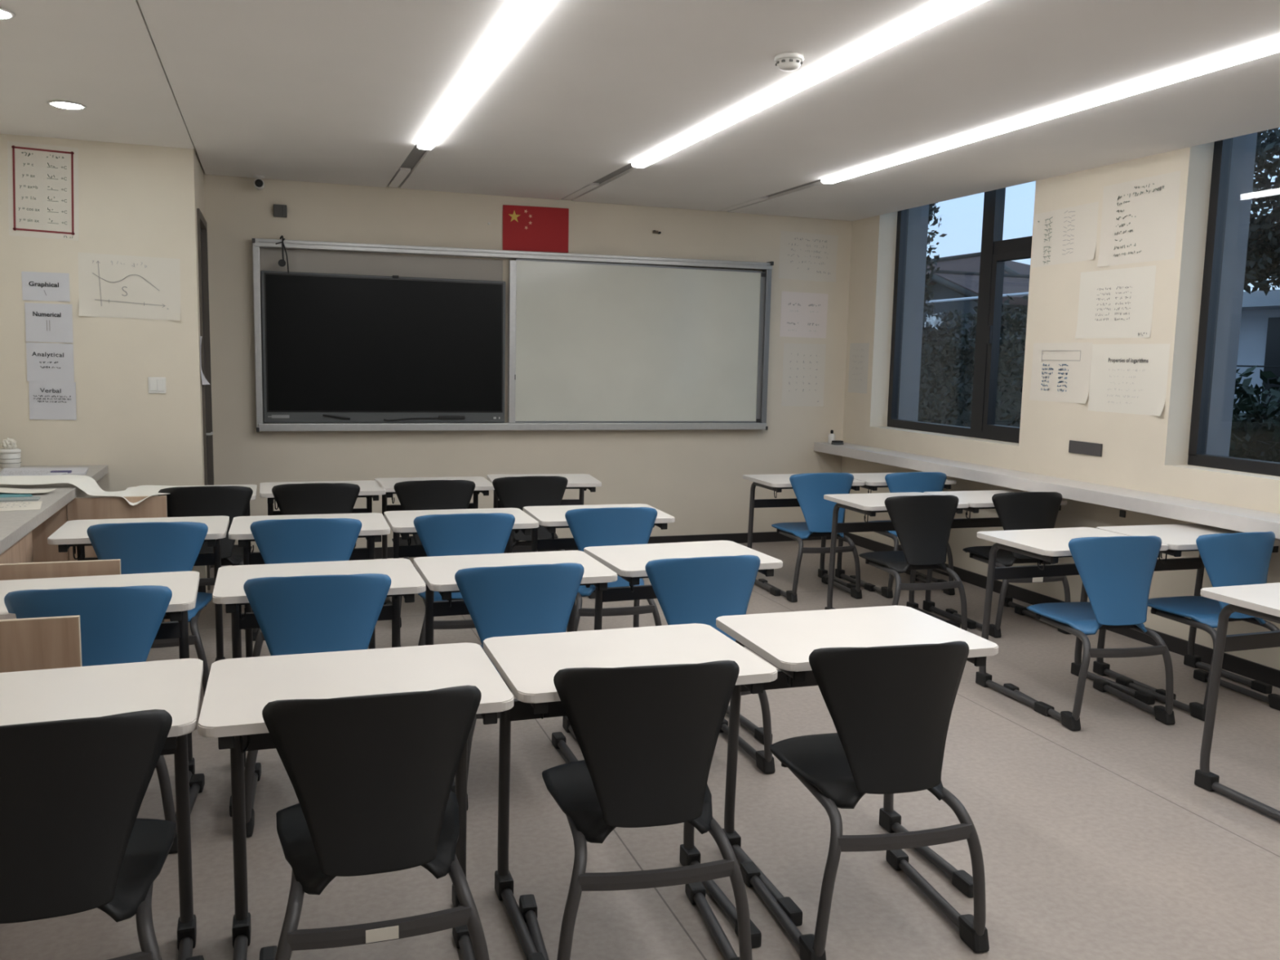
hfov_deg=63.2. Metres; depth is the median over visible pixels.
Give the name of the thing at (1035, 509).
chair
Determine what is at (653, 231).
wall bracket
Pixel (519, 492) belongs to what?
chair
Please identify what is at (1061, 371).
poster
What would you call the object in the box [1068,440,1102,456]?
wall socket
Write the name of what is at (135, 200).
wall
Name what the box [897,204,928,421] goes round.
trim
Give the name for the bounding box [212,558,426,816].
student desk
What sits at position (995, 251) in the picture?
window
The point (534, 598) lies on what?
chair
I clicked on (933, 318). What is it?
cluster
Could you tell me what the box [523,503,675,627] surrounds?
student desk
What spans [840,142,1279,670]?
wall
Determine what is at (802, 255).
poster
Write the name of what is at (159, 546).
chair
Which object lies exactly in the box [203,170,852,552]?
wall
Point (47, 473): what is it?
paper sheet
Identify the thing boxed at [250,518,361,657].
chair
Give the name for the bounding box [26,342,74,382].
sheet
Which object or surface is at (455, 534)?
chair
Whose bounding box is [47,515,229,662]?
student desk
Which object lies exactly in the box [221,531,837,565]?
baseboard
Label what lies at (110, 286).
poster
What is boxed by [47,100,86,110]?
recessed light
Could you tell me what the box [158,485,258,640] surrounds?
chair
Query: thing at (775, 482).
student desk
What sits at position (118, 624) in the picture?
chair
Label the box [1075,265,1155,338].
poster
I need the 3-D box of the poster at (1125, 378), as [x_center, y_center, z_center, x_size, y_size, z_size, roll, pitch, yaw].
[2.810,-0.587,6.027,0.031,0.400,0.580,-1,7,-19]
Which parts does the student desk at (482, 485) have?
leg, rail, leg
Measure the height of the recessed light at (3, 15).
0.013 m
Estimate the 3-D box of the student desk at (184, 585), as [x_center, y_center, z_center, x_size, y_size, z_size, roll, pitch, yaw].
[-1.841,0.742,3.465,0.694,0.750,0.537,-1,7,-21]
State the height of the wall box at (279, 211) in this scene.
0.086 m
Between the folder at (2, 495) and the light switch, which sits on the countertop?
the folder at (2, 495)
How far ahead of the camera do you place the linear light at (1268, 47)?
4.70 m
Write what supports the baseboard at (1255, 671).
attached to the wall at (1146, 453)
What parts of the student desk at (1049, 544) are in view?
leg, leg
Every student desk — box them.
[0,570,199,817]
[0,657,203,959]
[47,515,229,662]
[125,484,257,552]
[198,642,513,959]
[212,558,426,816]
[228,512,390,657]
[259,480,386,547]
[374,476,494,604]
[383,507,538,647]
[413,550,617,740]
[483,623,777,959]
[487,473,601,598]
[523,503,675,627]
[583,540,782,743]
[715,605,998,926]
[742,473,865,595]
[823,492,968,627]
[835,472,956,591]
[922,489,1066,629]
[975,527,1168,716]
[1093,523,1279,699]
[1194,582,1279,821]
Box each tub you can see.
[0,437,21,468]
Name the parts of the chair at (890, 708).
frame, seat, backrest, frame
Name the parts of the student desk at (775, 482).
leg, rail, leg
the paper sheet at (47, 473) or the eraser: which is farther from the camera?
the eraser
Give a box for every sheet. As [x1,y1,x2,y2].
[0,466,88,475]
[0,471,67,475]
[0,487,54,493]
[0,501,42,511]
[21,271,70,302]
[24,302,73,342]
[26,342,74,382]
[28,381,76,420]
[857,447,893,451]
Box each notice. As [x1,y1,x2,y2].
[200,336,209,384]
[848,342,869,393]
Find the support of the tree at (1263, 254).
on the ground
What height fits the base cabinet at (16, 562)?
0.789 m
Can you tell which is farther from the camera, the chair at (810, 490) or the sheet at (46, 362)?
the chair at (810, 490)
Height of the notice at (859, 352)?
0.420 m
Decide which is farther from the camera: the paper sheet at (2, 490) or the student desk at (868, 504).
the student desk at (868, 504)
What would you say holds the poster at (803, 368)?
attached to the wall at (695, 477)
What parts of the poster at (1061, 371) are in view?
title frame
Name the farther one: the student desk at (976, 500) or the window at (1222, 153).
the student desk at (976, 500)
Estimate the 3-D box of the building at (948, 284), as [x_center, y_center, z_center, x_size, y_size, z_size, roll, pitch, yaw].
[7.311,-2.444,21.972,3.090,3.794,3.445,-1,7,-19]
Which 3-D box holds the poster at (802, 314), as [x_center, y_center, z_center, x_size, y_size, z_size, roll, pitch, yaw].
[1.389,-1.395,8.801,0.444,0.379,0.006,-1,7,-20]
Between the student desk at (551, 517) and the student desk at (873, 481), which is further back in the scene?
the student desk at (873, 481)
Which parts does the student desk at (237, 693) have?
leg, leg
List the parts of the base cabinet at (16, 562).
panel, door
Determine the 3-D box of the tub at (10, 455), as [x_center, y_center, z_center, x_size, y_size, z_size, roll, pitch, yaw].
[-3.652,-0.158,6.028,0.114,0.174,0.114,-1,7,-19]
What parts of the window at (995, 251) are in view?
handle, sash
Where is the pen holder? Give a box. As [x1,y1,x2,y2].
[383,415,465,421]
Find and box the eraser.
[831,440,843,444]
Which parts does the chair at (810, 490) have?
frame, seat, backrest, frame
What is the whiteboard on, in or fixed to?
attached to the wall at (695, 477)
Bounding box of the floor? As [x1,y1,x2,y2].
[0,538,1279,959]
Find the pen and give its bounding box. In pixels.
[322,414,350,419]
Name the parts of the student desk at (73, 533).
leg, rail, leg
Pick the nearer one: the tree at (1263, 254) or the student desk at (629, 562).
the student desk at (629, 562)
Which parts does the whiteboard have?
frame, panel, frame, frame, sliding panel, frame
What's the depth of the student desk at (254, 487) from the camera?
6.12 m
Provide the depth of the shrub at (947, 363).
13.00 m
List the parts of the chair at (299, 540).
frame, backrest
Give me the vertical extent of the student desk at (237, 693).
0.750 m
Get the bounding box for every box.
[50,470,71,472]
[273,204,287,217]
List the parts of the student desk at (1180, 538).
leg, rail, leg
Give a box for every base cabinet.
[0,530,120,580]
[31,495,169,622]
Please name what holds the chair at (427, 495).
on the floor
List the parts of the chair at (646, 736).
frame, seat, backrest, frame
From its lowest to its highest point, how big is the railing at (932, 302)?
2.949 m
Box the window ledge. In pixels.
[813,442,1279,538]
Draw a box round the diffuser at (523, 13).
[417,0,551,150]
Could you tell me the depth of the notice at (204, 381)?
6.50 m
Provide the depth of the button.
6.07 m
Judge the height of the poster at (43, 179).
0.530 m
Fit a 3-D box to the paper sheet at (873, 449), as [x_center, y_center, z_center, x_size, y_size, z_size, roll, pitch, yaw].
[1.875,-0.245,8.341,0.170,0.006,0.300,-2,7,-25]
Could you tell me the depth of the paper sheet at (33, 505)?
4.61 m
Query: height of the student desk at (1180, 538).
0.750 m
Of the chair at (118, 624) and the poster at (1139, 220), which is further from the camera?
the poster at (1139, 220)
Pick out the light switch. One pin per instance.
(156, 384)
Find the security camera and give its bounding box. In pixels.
[253,174,264,190]
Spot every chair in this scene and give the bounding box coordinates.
[0,709,204,959]
[4,585,204,853]
[87,521,213,695]
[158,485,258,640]
[243,573,391,837]
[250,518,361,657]
[259,684,489,959]
[271,483,359,548]
[383,480,475,627]
[413,512,515,645]
[450,562,584,810]
[492,475,568,553]
[519,660,752,959]
[564,506,662,631]
[644,555,775,773]
[739,640,989,959]
[758,472,862,602]
[849,471,955,598]
[858,494,967,631]
[945,491,1071,637]
[1003,535,1175,730]
[1115,531,1279,720]
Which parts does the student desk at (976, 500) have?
leg, rail, leg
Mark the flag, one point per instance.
(526, 228)
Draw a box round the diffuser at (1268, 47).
[821,36,1279,184]
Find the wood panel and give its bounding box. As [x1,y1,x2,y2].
[0,615,82,672]
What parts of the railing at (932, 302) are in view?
rail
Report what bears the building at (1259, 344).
on the ground
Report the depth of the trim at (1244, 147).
5.79 m
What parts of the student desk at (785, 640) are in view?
leg, leg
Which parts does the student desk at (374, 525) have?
leg, rail, leg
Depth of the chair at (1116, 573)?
4.52 m
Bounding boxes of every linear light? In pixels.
[387,0,551,187]
[561,0,987,199]
[718,36,1279,211]
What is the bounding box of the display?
[260,270,505,422]
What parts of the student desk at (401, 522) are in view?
leg, rail, leg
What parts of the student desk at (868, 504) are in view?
leg, rail, leg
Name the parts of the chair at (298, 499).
backrest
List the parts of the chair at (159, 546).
backrest, frame, seat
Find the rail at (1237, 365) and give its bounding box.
[1236,364,1279,367]
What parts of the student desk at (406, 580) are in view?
leg, rail, leg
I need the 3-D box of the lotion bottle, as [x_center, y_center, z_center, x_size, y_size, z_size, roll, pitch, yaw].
[1.633,-0.368,8.859,0.058,0.116,0.058,-1,7,-19]
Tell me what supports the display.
on the whiteboard
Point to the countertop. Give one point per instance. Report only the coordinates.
(14, 525)
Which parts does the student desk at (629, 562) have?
leg, leg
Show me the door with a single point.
(202, 224)
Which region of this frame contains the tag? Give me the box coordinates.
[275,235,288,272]
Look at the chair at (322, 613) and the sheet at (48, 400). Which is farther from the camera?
the sheet at (48, 400)
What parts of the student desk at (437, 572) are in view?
leg, rail, leg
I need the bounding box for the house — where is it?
[926,252,1030,275]
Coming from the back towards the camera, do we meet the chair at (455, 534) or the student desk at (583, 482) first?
the student desk at (583, 482)
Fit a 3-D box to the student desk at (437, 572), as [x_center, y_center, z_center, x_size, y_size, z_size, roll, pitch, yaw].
[-0.493,0.703,4.029,0.694,0.750,0.537,-1,7,-19]
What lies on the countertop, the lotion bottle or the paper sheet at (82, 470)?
the paper sheet at (82, 470)
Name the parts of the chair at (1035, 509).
frame, seat, backrest, frame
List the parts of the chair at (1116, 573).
frame, seat, backrest, frame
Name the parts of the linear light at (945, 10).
plate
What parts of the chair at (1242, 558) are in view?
frame, seat, backrest, frame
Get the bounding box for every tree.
[923,202,946,315]
[1243,127,1279,295]
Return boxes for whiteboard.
[252,238,773,431]
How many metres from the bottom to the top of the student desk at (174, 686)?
0.750 m
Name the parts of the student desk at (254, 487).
leg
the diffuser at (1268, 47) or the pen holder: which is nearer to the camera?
the diffuser at (1268, 47)
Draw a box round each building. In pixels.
[923,269,1029,338]
[1233,289,1279,414]
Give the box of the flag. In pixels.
[502,204,568,253]
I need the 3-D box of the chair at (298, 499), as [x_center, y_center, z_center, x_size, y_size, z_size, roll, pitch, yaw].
[-1.838,0.407,5.928,0.530,0.832,0.550,-1,7,-17]
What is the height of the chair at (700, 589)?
0.832 m
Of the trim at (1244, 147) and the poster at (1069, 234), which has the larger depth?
the poster at (1069, 234)
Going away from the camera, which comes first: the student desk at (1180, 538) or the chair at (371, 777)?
the chair at (371, 777)
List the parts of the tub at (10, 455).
lid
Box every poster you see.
[7,141,79,240]
[78,252,180,320]
[777,231,838,282]
[779,291,828,338]
[781,342,826,406]
[1029,342,1093,404]
[1031,201,1098,267]
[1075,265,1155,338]
[1088,343,1169,416]
[1097,170,1180,266]
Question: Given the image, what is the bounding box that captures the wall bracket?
[652,230,661,234]
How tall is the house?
5.108 m
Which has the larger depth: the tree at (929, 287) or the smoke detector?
the tree at (929, 287)
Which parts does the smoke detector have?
plate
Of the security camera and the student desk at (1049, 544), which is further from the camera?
the security camera
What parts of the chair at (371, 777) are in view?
frame, seat, backrest, frame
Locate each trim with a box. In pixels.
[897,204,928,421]
[1205,132,1257,456]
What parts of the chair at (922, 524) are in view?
frame, seat, backrest, frame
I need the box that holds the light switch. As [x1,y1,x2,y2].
[147,377,165,393]
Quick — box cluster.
[924,312,942,329]
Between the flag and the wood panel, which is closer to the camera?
the wood panel
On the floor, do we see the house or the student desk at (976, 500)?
the student desk at (976, 500)
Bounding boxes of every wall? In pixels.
[0,133,207,592]
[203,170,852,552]
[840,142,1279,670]
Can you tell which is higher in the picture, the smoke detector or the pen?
the smoke detector
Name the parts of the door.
handle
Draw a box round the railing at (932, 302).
[925,292,1028,315]
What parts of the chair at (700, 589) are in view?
backrest, frame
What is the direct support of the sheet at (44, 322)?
attached to the wall at (135, 200)
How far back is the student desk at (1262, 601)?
3.83 m
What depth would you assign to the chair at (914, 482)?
6.95 m
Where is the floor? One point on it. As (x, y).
(1099, 841)
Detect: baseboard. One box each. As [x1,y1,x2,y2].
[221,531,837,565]
[837,532,1279,688]
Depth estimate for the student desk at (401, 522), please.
5.24 m
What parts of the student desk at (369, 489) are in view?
leg, rail, leg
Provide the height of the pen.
0.038 m
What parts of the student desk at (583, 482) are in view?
leg, rail, leg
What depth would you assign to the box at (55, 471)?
5.75 m
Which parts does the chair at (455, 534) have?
frame, seat, backrest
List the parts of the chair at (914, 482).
frame, seat, backrest, frame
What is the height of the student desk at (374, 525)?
0.750 m
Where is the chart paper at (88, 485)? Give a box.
[0,475,181,505]
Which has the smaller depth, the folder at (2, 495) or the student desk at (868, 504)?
the folder at (2, 495)
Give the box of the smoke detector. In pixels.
[773,52,804,71]
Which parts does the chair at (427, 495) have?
seat, frame, backrest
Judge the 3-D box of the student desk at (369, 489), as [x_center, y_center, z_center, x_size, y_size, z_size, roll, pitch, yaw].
[-1.899,0.412,6.228,0.694,0.750,0.537,-1,7,-20]
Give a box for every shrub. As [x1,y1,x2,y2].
[917,294,1028,427]
[1228,364,1279,462]
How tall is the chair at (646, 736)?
0.832 m
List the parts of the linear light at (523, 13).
plate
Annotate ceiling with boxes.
[0,0,1279,221]
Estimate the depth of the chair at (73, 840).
2.06 m
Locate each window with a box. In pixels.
[887,187,1032,443]
[1187,137,1279,476]
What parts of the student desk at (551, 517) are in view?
leg, rail, leg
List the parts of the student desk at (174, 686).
leg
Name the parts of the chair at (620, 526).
frame, seat, backrest, frame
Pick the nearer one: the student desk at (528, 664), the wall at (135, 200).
the student desk at (528, 664)
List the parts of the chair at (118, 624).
backrest, frame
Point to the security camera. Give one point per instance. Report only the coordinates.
(259, 184)
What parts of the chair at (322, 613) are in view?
frame, backrest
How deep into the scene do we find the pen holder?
7.81 m
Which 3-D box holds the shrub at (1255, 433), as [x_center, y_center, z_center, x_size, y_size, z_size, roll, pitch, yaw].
[5.002,0.157,7.444,1.370,1.962,4.722,-1,7,-19]
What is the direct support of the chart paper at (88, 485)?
on the countertop
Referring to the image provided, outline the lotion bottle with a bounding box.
[827,430,835,444]
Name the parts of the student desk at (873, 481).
leg, leg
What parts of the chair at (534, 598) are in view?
frame, backrest, frame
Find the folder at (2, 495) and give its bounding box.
[0,492,32,497]
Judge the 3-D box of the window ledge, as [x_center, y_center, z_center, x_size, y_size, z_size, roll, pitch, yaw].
[3.210,0.274,4.557,0.278,0.075,9.549,-1,7,-19]
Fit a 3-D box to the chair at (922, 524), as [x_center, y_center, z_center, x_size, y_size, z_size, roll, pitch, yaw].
[1.534,0.474,5.976,0.530,0.832,0.550,-1,7,-16]
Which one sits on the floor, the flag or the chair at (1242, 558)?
the chair at (1242, 558)
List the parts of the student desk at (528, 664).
leg, leg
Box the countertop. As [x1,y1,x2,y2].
[0,465,108,554]
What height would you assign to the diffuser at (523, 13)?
0.036 m
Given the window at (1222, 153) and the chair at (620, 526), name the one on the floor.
the chair at (620, 526)
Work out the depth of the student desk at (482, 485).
6.62 m
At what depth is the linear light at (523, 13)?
4.35 m
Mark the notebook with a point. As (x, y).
(28, 498)
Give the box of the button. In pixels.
[1119,510,1125,517]
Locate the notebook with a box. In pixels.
[0,496,40,502]
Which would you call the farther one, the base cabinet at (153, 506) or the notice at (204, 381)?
the notice at (204, 381)
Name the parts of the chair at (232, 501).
backrest, seat, frame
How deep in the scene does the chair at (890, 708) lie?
2.72 m
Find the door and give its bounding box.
[196,208,213,590]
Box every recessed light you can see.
[0,7,15,20]
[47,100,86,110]
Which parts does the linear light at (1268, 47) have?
plate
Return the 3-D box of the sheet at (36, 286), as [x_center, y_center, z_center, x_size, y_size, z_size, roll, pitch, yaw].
[-3.469,-1.128,6.073,0.245,0.165,0.008,-1,7,-20]
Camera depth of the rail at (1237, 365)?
13.39 m
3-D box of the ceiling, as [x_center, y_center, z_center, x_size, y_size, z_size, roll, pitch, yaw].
[0.379,-1.639,3.317,6.369,0.130,9.550,-1,7,-19]
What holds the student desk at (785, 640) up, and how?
on the floor
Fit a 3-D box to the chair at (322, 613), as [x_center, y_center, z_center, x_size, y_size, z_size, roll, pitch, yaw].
[-1.105,0.699,3.607,0.530,0.832,0.550,-1,7,-16]
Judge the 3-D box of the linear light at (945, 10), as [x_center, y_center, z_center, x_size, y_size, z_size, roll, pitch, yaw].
[0.953,-1.621,3.676,0.099,0.086,9.238,-1,7,-19]

